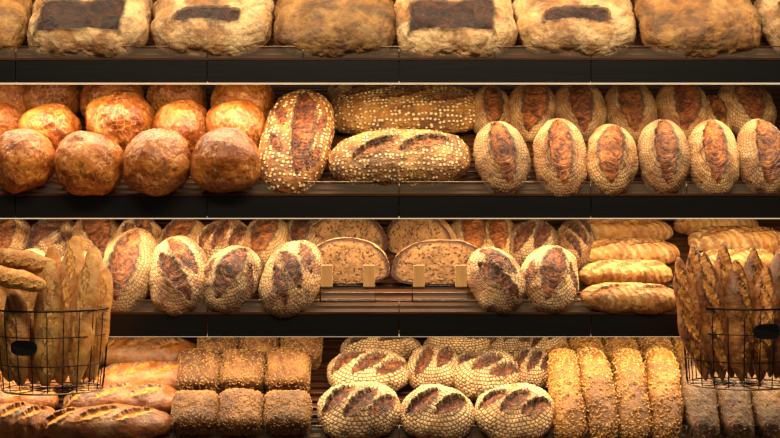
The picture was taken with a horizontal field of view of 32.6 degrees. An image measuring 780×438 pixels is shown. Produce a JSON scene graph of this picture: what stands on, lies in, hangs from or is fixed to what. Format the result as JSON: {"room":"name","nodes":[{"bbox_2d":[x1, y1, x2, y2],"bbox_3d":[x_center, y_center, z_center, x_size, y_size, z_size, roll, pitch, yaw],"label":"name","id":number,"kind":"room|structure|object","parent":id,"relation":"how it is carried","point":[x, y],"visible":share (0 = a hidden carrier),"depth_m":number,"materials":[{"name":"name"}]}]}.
{"room":"food shop","nodes":[
{"label":"food shop","id":0,"kind":"room"},
{"bbox_2d":[55,62,779,432],"bbox_3d":[0.000,-0.575,4.730,4.400,3.250,0.060,0,0,0],"label":"wall","id":1,"kind":"structure","parent":0,"point":[81,85],"depth_m":4.70,"materials":[{"name":"brown wood"}]},
{"bbox_2d":[0,87,779,218],"bbox_3d":[0.000,-0.231,4.328,2.840,0.462,0.700,0,0,0],"label":"shelf","id":2,"kind":"object","parent":1,"relation":"attached to","point":[466,197],"visible":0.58,"depth_m":3.98,"materials":[{"name":"brown wood"}]},
{"bbox_2d":[0,102,22,135],"bbox_3d":[-1.229,-0.287,4.226,0.160,0.166,0.157,0,0,-11],"label":"bread roll","id":3,"kind":"object","parent":2,"relation":"on","point":[10,115],"visible":0.36,"depth_m":4.17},
{"bbox_2d":[0,84,25,113],"bbox_3d":[-1.259,-0.392,4.386,0.195,0.198,0.204,0,0,-16],"label":"bread roll","id":4,"kind":"object","parent":2,"relation":"on","point":[11,94],"visible":0.18,"depth_m":4.30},
{"bbox_2d":[0,128,54,193],"bbox_3d":[-1.093,-0.174,4.000,0.186,0.197,0.203,0,0,-32],"label":"bread roll","id":5,"kind":"object","parent":2,"relation":"on","point":[26,155],"visible":0.98,"depth_m":3.93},
{"bbox_2d":[18,103,81,151],"bbox_3d":[-1.068,-0.269,4.178,0.191,0.191,0.201,0,0,15],"label":"bread roll","id":6,"kind":"object","parent":2,"relation":"on","point":[55,121],"visible":0.58,"depth_m":4.10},
{"bbox_2d":[22,84,81,115],"bbox_3d":[-1.117,-0.397,4.390,0.201,0.202,0.203,0,0,13],"label":"bread roll","id":7,"kind":"object","parent":2,"relation":"on","point":[34,95],"visible":0.33,"depth_m":4.30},
{"bbox_2d":[54,131,123,195],"bbox_3d":[-0.896,-0.165,3.982,0.209,0.196,0.205,0,0,-20],"label":"bread roll","id":8,"kind":"object","parent":2,"relation":"on","point":[85,163],"visible":0.95,"depth_m":3.91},
{"bbox_2d":[80,84,144,117],"bbox_3d":[-0.911,-0.398,4.375,0.213,0.203,0.205,0,0,20],"label":"bread roll","id":9,"kind":"object","parent":2,"relation":"on","point":[89,92],"visible":0.24,"depth_m":4.30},
{"bbox_2d":[85,90,155,151],"bbox_3d":[-0.849,-0.298,4.204,0.218,0.216,0.220,0,0,21],"label":"bread roll","id":10,"kind":"object","parent":2,"relation":"on","point":[119,115],"visible":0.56,"depth_m":4.12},
{"bbox_2d":[122,128,190,196],"bbox_3d":[-0.695,-0.168,3.982,0.210,0.205,0.203,0,0,-41],"label":"bread roll","id":11,"kind":"object","parent":2,"relation":"on","point":[156,162],"visible":0.98,"depth_m":3.91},
{"bbox_2d":[146,84,206,113],"bbox_3d":[-0.698,-0.391,4.376,0.205,0.203,0.194,0,0,22],"label":"bread roll","id":12,"kind":"object","parent":2,"relation":"on","point":[158,95],"visible":0.33,"depth_m":4.29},
{"bbox_2d":[152,98,206,153],"bbox_3d":[-0.652,-0.282,4.186,0.194,0.194,0.189,0,0,19],"label":"bread roll","id":13,"kind":"object","parent":2,"relation":"on","point":[187,117],"visible":0.48,"depth_m":4.12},
{"bbox_2d":[190,127,260,193],"bbox_3d":[-0.494,-0.174,3.992,0.208,0.203,0.208,0,0,-37],"label":"bread roll","id":14,"kind":"object","parent":2,"relation":"on","point":[224,160],"visible":1,"depth_m":3.92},
{"bbox_2d":[206,99,265,148],"bbox_3d":[-0.484,-0.277,4.180,0.195,0.196,0.201,0,0,8],"label":"bread roll","id":15,"kind":"object","parent":2,"relation":"on","point":[244,115],"visible":0.47,"depth_m":4.10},
{"bbox_2d":[210,84,274,120],"bbox_3d":[-0.479,-0.379,4.342,0.210,0.208,0.209,0,0,-10],"label":"bread roll","id":16,"kind":"object","parent":2,"relation":"on","point":[262,95],"visible":0.37,"depth_m":4.27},
{"bbox_2d":[259,89,334,193],"bbox_3d":[-0.291,-0.241,4.133,0.221,0.347,0.321,0,0,10],"label":"loaf","id":17,"kind":"object","parent":2,"relation":"on","point":[296,139],"visible":0.94,"depth_m":4.06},
{"bbox_2d":[328,128,470,189],"bbox_3d":[0.029,-0.183,4.074,0.436,0.191,0.197,0,0,-2],"label":"loaf","id":18,"kind":"object","parent":2,"relation":"on","point":[387,158],"visible":0.99,"depth_m":4.00,"materials":[{"name":"food"}]},
{"bbox_2d":[331,84,475,134],"bbox_3d":[0.054,-0.356,4.369,0.536,0.190,0.199,0,0,0],"label":"loaf","id":19,"kind":"object","parent":2,"relation":"on","point":[447,109],"visible":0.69,"depth_m":4.30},
{"bbox_2d":[473,86,510,134],"bbox_3d":[0.331,-0.341,4.352,0.136,0.198,0.169,0,0,1],"label":"loaf","id":20,"kind":"object","parent":2,"relation":"on","point":[492,105],"visible":0.62,"depth_m":4.31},
{"bbox_2d":[473,121,530,193],"bbox_3d":[0.337,-0.184,4.055,0.184,0.234,0.167,0,0,37],"label":"loaf","id":21,"kind":"object","parent":2,"relation":"on","point":[501,156],"visible":0.99,"depth_m":4.00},
{"bbox_2d":[508,84,555,142],"bbox_3d":[0.462,-0.351,4.358,0.163,0.216,0.178,0,0,41],"label":"loaf","id":22,"kind":"object","parent":2,"relation":"on","point":[531,106],"visible":0.68,"depth_m":4.31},
{"bbox_2d":[533,118,586,196],"bbox_3d":[0.519,-0.186,4.056,0.166,0.251,0.185,0,0,-10],"label":"loaf","id":23,"kind":"object","parent":2,"relation":"on","point":[559,148],"visible":1,"depth_m":4.00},
{"bbox_2d":[555,84,606,142],"bbox_3d":[0.619,-0.352,4.361,0.178,0.214,0.173,0,0,42],"label":"loaf","id":24,"kind":"object","parent":2,"relation":"on","point":[583,105],"visible":0.7,"depth_m":4.31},
{"bbox_2d":[587,124,638,196],"bbox_3d":[0.674,-0.177,4.049,0.159,0.232,0.183,0,0,39],"label":"loaf","id":25,"kind":"object","parent":2,"relation":"on","point":[612,156],"visible":1,"depth_m":4.00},
{"bbox_2d":[604,84,657,143],"bbox_3d":[0.786,-0.350,4.358,0.178,0.222,0.174,0,0,-10],"label":"loaf","id":26,"kind":"object","parent":2,"relation":"on","point":[631,107],"visible":0.7,"depth_m":4.31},
{"bbox_2d":[637,119,690,193],"bbox_3d":[0.832,-0.187,4.059,0.178,0.242,0.170,0,0,-45],"label":"loaf","id":27,"kind":"object","parent":2,"relation":"on","point":[663,150],"visible":0.98,"depth_m":4.00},
{"bbox_2d":[655,84,707,139],"bbox_3d":[0.958,-0.359,4.370,0.174,0.217,0.174,0,0,36],"label":"loaf","id":28,"kind":"object","parent":2,"relation":"on","point":[685,105],"visible":0.62,"depth_m":4.33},
{"bbox_2d":[687,119,739,193],"bbox_3d":[0.984,-0.186,4.059,0.164,0.244,0.180,0,0,-8],"label":"loaf","id":29,"kind":"object","parent":2,"relation":"on","point":[713,147],"visible":0.94,"depth_m":4.01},
{"bbox_2d":[706,95,731,131],"bbox_3d":[1.067,-0.334,4.368,0.113,0.155,0.156,0,0,-11],"label":"loaf","id":30,"kind":"object","parent":2,"relation":"on","point":[717,109],"visible":0.52,"depth_m":4.33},
{"bbox_2d":[717,84,776,135],"bbox_3d":[1.169,-0.364,4.381,0.184,0.217,0.185,0,0,-34],"label":"loaf","id":31,"kind":"object","parent":2,"relation":"on","point":[744,103],"visible":0.64,"depth_m":4.33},
{"bbox_2d":[736,119,779,194],"bbox_3d":[1.134,-0.187,4.054,0.167,0.244,0.179,0,0,30],"label":"loaf","id":32,"kind":"object","parent":2,"relation":"on","point":[758,140],"visible":0.91,"depth_m":4.00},
{"bbox_2d":[0,0,779,83],"bbox_3d":[0.000,-0.636,4.328,2.840,0.462,0.700,0,0,0],"label":"shelf","id":33,"kind":"object","parent":1,"relation":"attached to","point":[270,64],"visible":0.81,"depth_m":3.98,"materials":[{"name":"brown wood"}]},
{"bbox_2d":[0,0,32,56],"bbox_3d":[-1.299,-0.618,4.112,0.378,0.276,0.298,0,0,1],"label":"loaf","id":34,"kind":"object","parent":33,"relation":"on","point":[15,15],"visible":0.94,"depth_m":4.04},
{"bbox_2d":[27,0,152,57],"bbox_3d":[-0.923,-0.611,4.108,0.380,0.274,0.297,0,0,-2],"label":"loaf","id":35,"kind":"object","parent":33,"relation":"on","point":[62,28],"visible":0.98,"depth_m":4.00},
{"bbox_2d":[150,0,274,57],"bbox_3d":[-0.551,-0.616,4.110,0.383,0.268,0.292,0,0,1],"label":"loaf","id":36,"kind":"object","parent":33,"relation":"on","point":[190,28],"visible":0.99,"depth_m":4.00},
{"bbox_2d":[274,0,395,57],"bbox_3d":[-0.169,-0.618,4.112,0.378,0.276,0.298,0,0,1],"label":"loaf","id":37,"kind":"object","parent":33,"relation":"on","point":[322,28],"visible":0.98,"depth_m":4.00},
{"bbox_2d":[394,0,517,57],"bbox_3d":[0.198,-0.611,4.108,0.380,0.274,0.297,0,0,-2],"label":"loaf","id":38,"kind":"object","parent":33,"relation":"on","point":[436,28],"visible":0.95,"depth_m":4.00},
{"bbox_2d":[512,0,635,57],"bbox_3d":[0.563,-0.616,4.110,0.383,0.268,0.292,0,0,1],"label":"loaf","id":39,"kind":"object","parent":33,"relation":"on","point":[563,28],"visible":0.96,"depth_m":4.00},
{"bbox_2d":[633,0,761,57],"bbox_3d":[0.945,-0.618,4.112,0.378,0.276,0.298,0,0,1],"label":"loaf","id":40,"kind":"object","parent":33,"relation":"on","point":[693,28],"visible":1,"depth_m":4.00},
{"bbox_2d":[753,0,779,53],"bbox_3d":[1.324,-0.611,4.108,0.380,0.274,0.297,0,0,-2],"label":"loaf","id":41,"kind":"object","parent":33,"relation":"on","point":[768,11],"visible":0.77,"depth_m":4.07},
{"bbox_2d":[24,197,779,336],"bbox_3d":[0.000,0.123,4.328,2.840,0.462,0.700,0,0,0],"label":"shelf","id":42,"kind":"object","parent":1,"relation":"attached to","point":[478,322],"visible":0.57,"depth_m":3.98,"materials":[{"name":"brown wood"}]},
{"bbox_2d":[0,219,30,249],"bbox_3d":[-1.220,0.069,4.265,0.166,0.161,0.158,0,0,41],"label":"loaf","id":43,"kind":"object","parent":42,"relation":"on","point":[13,232],"visible":0.48,"depth_m":4.22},
{"bbox_2d":[23,219,74,257],"bbox_3d":[-1.086,0.069,4.266,0.160,0.168,0.177,0,0,30],"label":"loaf","id":44,"kind":"object","parent":42,"relation":"on","point":[45,233],"visible":0.44,"depth_m":4.21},
{"bbox_2d":[0,307,108,395],"bbox_3d":[-0.962,0.367,3.821,0.325,0.238,0.358,0,0,0],"label":"wire basket","id":45,"kind":"object","parent":42,"relation":"hanging from","point":[21,347],"visible":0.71,"depth_m":3.69,"materials":[{"name":"black metal"}]},
{"bbox_2d":[0,286,12,381],"bbox_3d":[-1.110,0.294,3.805,0.092,0.342,0.068,0,0,-7],"label":"baguette","id":46,"kind":"object","parent":45,"relation":"in","point":[3,291],"visible":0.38,"depth_m":3.78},
{"bbox_2d":[4,289,30,385],"bbox_3d":[-1.041,0.327,3.721,0.073,0.278,0.065,0,0,19],"label":"baguette","id":47,"kind":"object","parent":45,"relation":"in","point":[15,300],"visible":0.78,"depth_m":3.70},
{"bbox_2d":[0,265,46,291],"bbox_3d":[-1.027,0.164,3.648,0.171,0.074,0.052,0,0,4],"label":"baguette","id":48,"kind":"object","parent":45,"relation":"in","point":[10,278],"visible":1,"depth_m":3.63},
{"bbox_2d":[0,248,55,272],"bbox_3d":[-1.038,0.117,3.749,0.197,0.071,0.052,0,0,-1],"label":"baguette","id":49,"kind":"object","parent":45,"relation":"in","point":[30,261],"visible":0.76,"depth_m":3.73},
{"bbox_2d":[21,270,40,382],"bbox_3d":[-1.019,0.289,3.790,0.079,0.358,0.067,0,0,-4],"label":"baguette","id":50,"kind":"object","parent":45,"relation":"in","point":[30,297],"visible":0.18,"depth_m":3.77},
{"bbox_2d":[34,262,61,385],"bbox_3d":[-0.953,0.293,3.710,0.076,0.346,0.066,0,0,-14],"label":"baguette","id":51,"kind":"object","parent":45,"relation":"in","point":[48,299],"visible":0.9,"depth_m":3.69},
{"bbox_2d":[54,236,84,383],"bbox_3d":[-0.916,0.259,3.797,0.093,0.422,0.070,0,0,-5],"label":"baguette","id":52,"kind":"object","parent":45,"relation":"in","point":[73,261],"visible":0.64,"depth_m":3.77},
{"bbox_2d":[67,254,99,384],"bbox_3d":[-0.858,0.281,3.734,0.091,0.368,0.069,0,0,12],"label":"baguette","id":53,"kind":"object","parent":45,"relation":"in","point":[87,295],"visible":0.94,"depth_m":3.71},
{"bbox_2d":[85,268,112,379],"bbox_3d":[-0.833,0.300,3.804,0.085,0.318,0.058,0,0,-6],"label":"baguette","id":54,"kind":"object","parent":45,"relation":"in","point":[106,281],"visible":0.68,"depth_m":3.79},
{"bbox_2d":[72,219,118,259],"bbox_3d":[-0.939,0.064,4.270,0.176,0.167,0.160,0,0,1],"label":"loaf","id":55,"kind":"object","parent":42,"relation":"on","point":[99,233],"visible":0.41,"depth_m":4.23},
{"bbox_2d":[103,228,157,311],"bbox_3d":[-0.800,0.159,4.074,0.184,0.263,0.205,0,0,1],"label":"loaf","id":56,"kind":"object","parent":42,"relation":"on","point":[128,257],"visible":0.77,"depth_m":4.03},
{"bbox_2d":[113,219,161,240],"bbox_3d":[-0.804,0.075,4.251,0.167,0.172,0.169,0,0,18],"label":"loaf","id":57,"kind":"object","parent":42,"relation":"on","point":[150,225],"visible":0.24,"depth_m":4.23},
{"bbox_2d":[149,235,207,315],"bbox_3d":[-0.642,0.172,4.056,0.198,0.242,0.190,0,0,11],"label":"loaf","id":58,"kind":"object","parent":42,"relation":"on","point":[177,275],"visible":0.91,"depth_m":4.00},
{"bbox_2d":[156,219,204,243],"bbox_3d":[-0.665,0.078,4.249,0.181,0.170,0.151,0,0,-12],"label":"loaf","id":59,"kind":"object","parent":42,"relation":"on","point":[190,228],"visible":0.38,"depth_m":4.23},
{"bbox_2d":[196,219,246,259],"bbox_3d":[-0.532,0.078,4.250,0.201,0.165,0.154,0,0,-15],"label":"loaf","id":60,"kind":"object","parent":42,"relation":"on","point":[220,234],"visible":0.5,"depth_m":4.20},
{"bbox_2d":[203,245,262,312],"bbox_3d":[-0.485,0.184,4.047,0.180,0.207,0.176,0,0,11],"label":"loaf","id":61,"kind":"object","parent":42,"relation":"on","point":[233,274],"visible":0.96,"depth_m":4.00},
{"bbox_2d":[243,219,288,269],"bbox_3d":[-0.394,0.074,4.252,0.179,0.174,0.164,0,0,-29],"label":"loaf","id":62,"kind":"object","parent":42,"relation":"on","point":[263,236],"visible":0.48,"depth_m":4.20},
{"bbox_2d":[258,240,323,317],"bbox_3d":[-0.299,0.180,4.045,0.173,0.232,0.204,0,0,31],"label":"loaf","id":63,"kind":"object","parent":42,"relation":"on","point":[291,276],"visible":0.93,"depth_m":3.99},
{"bbox_2d":[286,219,322,244],"bbox_3d":[-0.277,0.067,4.271,0.146,0.164,0.161,0,0,-6],"label":"loaf","id":64,"kind":"object","parent":42,"relation":"on","point":[299,229],"visible":0.36,"depth_m":4.22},
{"bbox_2d":[319,265,375,301],"bbox_3d":[-0.126,0.192,3.967,0.168,0.111,0.042,0,0,0],"label":"stand","id":65,"kind":"object","parent":42,"relation":"attached to","point":[326,270],"visible":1,"depth_m":3.95,"materials":[{"name":"brown wood"}]},
{"bbox_2d":[313,219,386,251],"bbox_3d":[-0.142,0.051,4.285,0.261,0.144,0.097,0,0,-6],"label":"loaf","id":66,"kind":"object","parent":42,"relation":"on","point":[370,230],"visible":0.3,"depth_m":4.25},
{"bbox_2d":[317,237,389,284],"bbox_3d":[-0.132,0.130,4.146,0.261,0.148,0.106,0,0,0],"label":"loaf","id":67,"kind":"object","parent":42,"relation":"on","point":[347,255],"visible":0.65,"depth_m":4.10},
{"bbox_2d":[386,219,456,253],"bbox_3d":[0.110,0.054,4.265,0.245,0.152,0.106,0,0,30],"label":"loaf","id":68,"kind":"object","parent":42,"relation":"on","point":[401,233],"visible":0.44,"depth_m":4.23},
{"bbox_2d":[391,239,477,284],"bbox_3d":[0.159,0.132,4.146,0.309,0.142,0.103,0,0,0],"label":"loaf","id":69,"kind":"object","parent":42,"relation":"on","point":[439,257],"visible":0.64,"depth_m":4.10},
{"bbox_2d":[411,265,467,301],"bbox_3d":[0.147,0.192,3.967,0.168,0.111,0.042,0,0,0],"label":"sign holder","id":70,"kind":"object","parent":42,"relation":"attached to","point":[418,270],"visible":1,"depth_m":3.95,"materials":[{"name":"brown wood"}]},
{"bbox_2d":[450,219,489,248],"bbox_3d":[0.256,0.069,4.259,0.158,0.168,0.160,0,0,16],"label":"loaf","id":71,"kind":"object","parent":42,"relation":"on","point":[472,231],"visible":0.35,"depth_m":4.22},
{"bbox_2d":[467,246,525,314],"bbox_3d":[0.322,0.187,4.044,0.194,0.207,0.161,0,0,27],"label":"loaf","id":72,"kind":"object","parent":42,"relation":"on","point":[495,278],"visible":0.99,"depth_m":3.99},
{"bbox_2d":[485,219,513,253],"bbox_3d":[0.347,0.072,4.263,0.136,0.168,0.158,0,0,-8],"label":"loaf","id":73,"kind":"object","parent":42,"relation":"on","point":[499,235],"visible":0.41,"depth_m":4.22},
{"bbox_2d":[509,219,557,266],"bbox_3d":[0.448,0.080,4.245,0.202,0.164,0.157,0,0,-25],"label":"loaf","id":74,"kind":"object","parent":42,"relation":"on","point":[527,236],"visible":0.58,"depth_m":4.20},
{"bbox_2d":[521,245,578,312],"bbox_3d":[0.484,0.184,4.044,0.181,0.207,0.173,0,0,-2],"label":"loaf","id":75,"kind":"object","parent":42,"relation":"on","point":[550,273],"visible":0.98,"depth_m":3.99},
{"bbox_2d":[557,219,594,269],"bbox_3d":[0.588,0.081,4.246,0.134,0.166,0.160,0,0,29],"label":"loaf","id":76,"kind":"object","parent":42,"relation":"on","point":[576,236],"visible":0.7,"depth_m":4.20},
{"bbox_2d":[578,259,672,285],"bbox_3d":[0.727,0.169,4.115,0.291,0.092,0.091,0,0,0],"label":"loaf","id":77,"kind":"object","parent":42,"relation":"on","point":[644,271],"visible":0.86,"depth_m":4.08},
{"bbox_2d":[580,282,676,313],"bbox_3d":[0.721,0.237,4.001,0.298,0.094,0.097,0,0,3],"label":"loaf","id":78,"kind":"object","parent":42,"relation":"on","point":[610,297],"visible":0.92,"depth_m":3.97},
{"bbox_2d":[586,219,672,240],"bbox_3d":[0.746,0.041,4.332,0.351,0.097,0.096,0,0,-1],"label":"loaf","id":79,"kind":"object","parent":42,"relation":"on","point":[602,228],"visible":0.52,"depth_m":4.29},
{"bbox_2d":[588,238,679,264],"bbox_3d":[0.754,0.107,4.222,0.328,0.094,0.095,0,0,0],"label":"loaf","id":80,"kind":"object","parent":42,"relation":"on","point":[665,252],"visible":0.66,"depth_m":4.18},
{"bbox_2d":[673,219,758,235],"bbox_3d":[1.069,0.017,4.371,0.279,0.086,0.075,0,0,2],"label":"loaf","id":81,"kind":"object","parent":42,"relation":"on","point":[683,226],"visible":0.38,"depth_m":4.34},
{"bbox_2d":[684,308,779,390],"bbox_3d":[0.993,0.357,3.822,0.320,0.229,0.357,0,0,0],"label":"wire basket","id":82,"kind":"object","parent":42,"relation":"hanging from","point":[762,331],"visible":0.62,"depth_m":3.67,"materials":[{"name":"black metal"}]},
{"bbox_2d":[673,257,709,379],"bbox_3d":[0.849,0.280,3.746,0.109,0.348,0.075,0,0,3],"label":"baguette","id":83,"kind":"object","parent":82,"relation":"in","point":[689,321],"visible":0.92,"depth_m":3.72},
{"bbox_2d":[695,252,729,381],"bbox_3d":[0.900,0.273,3.720,0.097,0.363,0.079,0,0,14],"label":"baguette","id":84,"kind":"object","parent":82,"relation":"in","point":[709,289],"visible":0.89,"depth_m":3.70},
{"bbox_2d":[714,242,734,378],"bbox_3d":[0.963,0.261,3.807,0.087,0.390,0.075,0,0,-6],"label":"baguette","id":85,"kind":"object","parent":82,"relation":"in","point":[723,262],"visible":0.27,"depth_m":3.80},
{"bbox_2d":[723,260,754,382],"bbox_3d":[0.972,0.284,3.707,0.077,0.343,0.094,0,0,43],"label":"baguette","id":86,"kind":"object","parent":82,"relation":"in","point":[736,293],"visible":0.98,"depth_m":3.68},
{"bbox_2d":[743,247,762,377],"bbox_3d":[1.039,0.267,3.807,0.093,0.374,0.077,0,0,-20],"label":"baguette","id":87,"kind":"object","parent":82,"relation":"in","point":[753,266],"visible":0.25,"depth_m":3.79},
{"bbox_2d":[752,265,779,381],"bbox_3d":[1.040,0.293,3.720,0.089,0.327,0.079,0,0,23],"label":"baguette","id":88,"kind":"object","parent":82,"relation":"in","point":[764,296],"visible":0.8,"depth_m":3.70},
{"bbox_2d":[688,226,779,253],"bbox_3d":[1.119,0.071,4.284,0.319,0.100,0.104,0,0,2],"label":"loaf","id":89,"kind":"object","parent":42,"relation":"on","point":[734,237],"visible":0.76,"depth_m":4.25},
{"bbox_2d":[700,248,773,267],"bbox_3d":[1.078,0.136,4.170,0.283,0.093,0.092,0,0,-1],"label":"loaf","id":90,"kind":"object","parent":42,"relation":"on","point":[741,255],"visible":0.18,"depth_m":4.14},
{"bbox_2d":[45,295,779,437],"bbox_3d":[0.000,0.504,4.328,2.840,0.473,0.700,0,0,0],"label":"shelf","id":91,"kind":"object","parent":1,"relation":"attached to","point":[319,385],"visible":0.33,"depth_m":4.19,"materials":[{"name":"brown wood"}]},
{"bbox_2d":[0,401,54,437],"bbox_3d":[-1.116,0.607,4.006,0.236,0.116,0.128,0,0,2],"label":"baguette","id":92,"kind":"object","parent":91,"relation":"on","point":[19,419],"visible":0.83,"depth_m":3.96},
{"bbox_2d":[0,380,58,408],"bbox_3d":[-1.173,0.554,4.096,0.308,0.117,0.127,0,0,-5],"label":"baguette","id":93,"kind":"object","parent":91,"relation":"on","point":[50,401],"visible":0.41,"depth_m":4.06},
{"bbox_2d":[43,403,171,437],"bbox_3d":[-0.851,0.612,3.997,0.408,0.115,0.124,0,0,-5],"label":"baguette","id":94,"kind":"object","parent":91,"relation":"on","point":[116,420],"visible":0.96,"depth_m":3.95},
{"bbox_2d":[63,382,176,411],"bbox_3d":[-0.819,0.558,4.086,0.364,0.118,0.136,0,0,-3],"label":"baguette","id":95,"kind":"object","parent":91,"relation":"on","point":[158,396],"visible":0.57,"depth_m":4.05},
{"bbox_2d":[91,359,179,390],"bbox_3d":[-0.764,0.499,4.189,0.347,0.119,0.122,0,0,-3],"label":"baguette","id":96,"kind":"object","parent":91,"relation":"on","point":[148,370],"visible":0.44,"depth_m":4.15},
{"bbox_2d":[101,337,196,365],"bbox_3d":[-0.781,0.430,4.306,0.349,0.122,0.133,0,0,-3],"label":"baguette","id":97,"kind":"object","parent":91,"relation":"on","point":[119,349],"visible":0.5,"depth_m":4.26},
{"bbox_2d":[170,390,218,436],"bbox_3d":[-0.588,0.588,4.022,0.152,0.145,0.152,0,0,0],"label":"loaf","id":98,"kind":"object","parent":91,"relation":"on","point":[193,413],"visible":0.93,"depth_m":3.97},
{"bbox_2d":[176,348,221,394],"bbox_3d":[-0.598,0.484,4.192,0.146,0.156,0.156,0,0,-1],"label":"loaf","id":99,"kind":"object","parent":91,"relation":"on","point":[199,369],"visible":0.73,"depth_m":4.14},
{"bbox_2d":[196,323,238,355],"bbox_3d":[-0.556,0.414,4.316,0.143,0.155,0.164,0,0,0],"label":"loaf","id":100,"kind":"object","parent":91,"relation":"on","point":[219,344],"visible":0.23,"depth_m":4.25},
{"bbox_2d":[216,388,263,436],"bbox_3d":[-0.450,0.585,4.022,0.146,0.150,0.150,0,0,-1],"label":"loaf","id":101,"kind":"object","parent":91,"relation":"on","point":[240,411],"visible":0.94,"depth_m":3.98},
{"bbox_2d":[220,349,266,393],"bbox_3d":[-0.462,0.484,4.197,0.152,0.151,0.159,0,0,0],"label":"loaf","id":102,"kind":"object","parent":91,"relation":"on","point":[241,368],"visible":0.81,"depth_m":4.14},
{"bbox_2d":[238,337,279,355],"bbox_3d":[-0.424,0.411,4.316,0.137,0.160,0.161,0,0,-1],"label":"loaf","id":103,"kind":"object","parent":91,"relation":"on","point":[265,344],"visible":0.33,"depth_m":4.26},
{"bbox_2d":[264,347,310,392],"bbox_3d":[-0.322,0.482,4.197,0.146,0.156,0.157,0,0,-1],"label":"loaf","id":104,"kind":"object","parent":91,"relation":"on","point":[287,368],"visible":0.91,"depth_m":4.15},
{"bbox_2d":[263,389,312,436],"bbox_3d":[-0.310,0.588,4.022,0.152,0.145,0.152,0,0,0],"label":"loaf","id":105,"kind":"object","parent":91,"relation":"on","point":[287,413],"visible":1,"depth_m":3.98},
{"bbox_2d":[280,337,322,369],"bbox_3d":[-0.288,0.414,4.316,0.143,0.155,0.164,0,0,0],"label":"loaf","id":106,"kind":"object","parent":91,"relation":"on","point":[313,346],"visible":0.42,"depth_m":4.26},
{"bbox_2d":[317,381,400,437],"bbox_3d":[-0.090,0.580,4.031,0.257,0.170,0.186,0,0,-11],"label":"loaf","id":107,"kind":"object","parent":91,"relation":"on","point":[363,409],"visible":1,"depth_m":3.97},
{"bbox_2d":[327,348,408,391],"bbox_3d":[-0.066,0.482,4.194,0.262,0.151,0.160,0,0,-8],"label":"loaf","id":108,"kind":"object","parent":91,"relation":"on","point":[384,366],"visible":0.77,"depth_m":4.15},
{"bbox_2d":[340,337,421,361],"bbox_3d":[-0.029,0.412,4.305,0.268,0.122,0.108,0,0,2],"label":"loaf","id":109,"kind":"object","parent":91,"relation":"on","point":[403,346],"visible":0.41,"depth_m":4.26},
{"bbox_2d":[407,344,458,389],"bbox_3d":[0.140,0.473,4.209,0.183,0.152,0.159,0,0,10],"label":"loaf","id":110,"kind":"object","parent":91,"relation":"on","point":[427,364],"visible":0.74,"depth_m":4.16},
{"bbox_2d":[400,384,474,437],"bbox_3d":[0.141,0.583,4.019,0.227,0.164,0.182,0,0,20],"label":"loaf","id":111,"kind":"object","parent":91,"relation":"on","point":[430,410],"visible":0.99,"depth_m":3.96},
{"bbox_2d":[423,337,490,354],"bbox_3d":[0.223,0.406,4.312,0.233,0.107,0.098,0,0,5],"label":"loaf","id":112,"kind":"object","parent":91,"relation":"on","point":[459,345],"visible":0.34,"depth_m":4.28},
{"bbox_2d":[453,349,519,400],"bbox_3d":[0.302,0.490,4.184,0.223,0.159,0.178,0,0,22],"label":"loaf","id":113,"kind":"object","parent":91,"relation":"on","point":[478,371],"visible":0.7,"depth_m":4.13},
{"bbox_2d":[488,337,530,354],"bbox_3d":[0.395,0.411,4.301,0.164,0.108,0.100,0,0,0],"label":"loaf","id":114,"kind":"object","parent":91,"relation":"on","point":[510,345],"visible":0.33,"depth_m":4.27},
{"bbox_2d":[474,383,553,437],"bbox_3d":[0.375,0.583,4.022,0.244,0.168,0.185,0,0,13],"label":"loaf","id":115,"kind":"object","parent":91,"relation":"on","point":[516,410],"visible":1,"depth_m":3.96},
{"bbox_2d":[513,347,548,390],"bbox_3d":[0.450,0.478,4.204,0.147,0.144,0.152,0,0,-15],"label":"loaf","id":116,"kind":"object","parent":91,"relation":"on","point":[532,362],"visible":0.5,"depth_m":4.15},
{"bbox_2d":[546,348,587,437],"bbox_3d":[0.539,0.539,4.073,0.117,0.270,0.255,0,0,-1],"label":"loaf","id":117,"kind":"object","parent":91,"relation":"on","point":[564,381],"visible":0.97,"depth_m":4.03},
{"bbox_2d":[576,346,618,437],"bbox_3d":[0.638,0.536,4.073,0.121,0.276,0.248,0,0,-7],"label":"loaf","id":118,"kind":"object","parent":91,"relation":"on","point":[597,386],"visible":0.93,"depth_m":4.03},
{"bbox_2d":[601,337,638,365],"bbox_3d":[0.745,0.410,4.324,0.128,0.138,0.148,0,0,-2],"label":"loaf","id":119,"kind":"object","parent":91,"relation":"on","point":[611,344],"visible":0.34,"depth_m":4.28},
{"bbox_2d":[610,348,652,437],"bbox_3d":[0.737,0.539,4.072,0.118,0.270,0.254,0,0,2],"label":"loaf","id":120,"kind":"object","parent":91,"relation":"on","point":[627,366],"visible":0.92,"depth_m":4.03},
{"bbox_2d":[636,337,673,363],"bbox_3d":[0.858,0.415,4.324,0.124,0.130,0.152,0,0,-2],"label":"loaf","id":121,"kind":"object","parent":91,"relation":"on","point":[645,344],"visible":0.28,"depth_m":4.28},
{"bbox_2d":[644,346,684,437],"bbox_3d":[0.839,0.535,4.073,0.120,0.275,0.250,0,0,3],"label":"loaf","id":122,"kind":"object","parent":91,"relation":"on","point":[662,369],"visible":0.94,"depth_m":4.03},
{"bbox_2d":[680,359,719,437],"bbox_3d":[0.940,0.554,4.055,0.113,0.240,0.227,0,0,-1],"label":"loaf","id":123,"kind":"object","parent":91,"relation":"on","point":[701,410],"visible":0.65,"depth_m":4.00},
{"bbox_2d":[712,371,754,437],"bbox_3d":[1.044,0.554,4.055,0.113,0.240,0.227,0,0,-1],"label":"loaf","id":124,"kind":"object","parent":91,"relation":"on","point":[735,413],"visible":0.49,"depth_m":3.99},
{"bbox_2d":[746,373,779,437],"bbox_3d":[1.147,0.554,4.055,0.113,0.240,0.227,0,0,-1],"label":"loaf","id":125,"kind":"object","parent":91,"relation":"on","point":[765,404],"visible":0.49,"depth_m":3.99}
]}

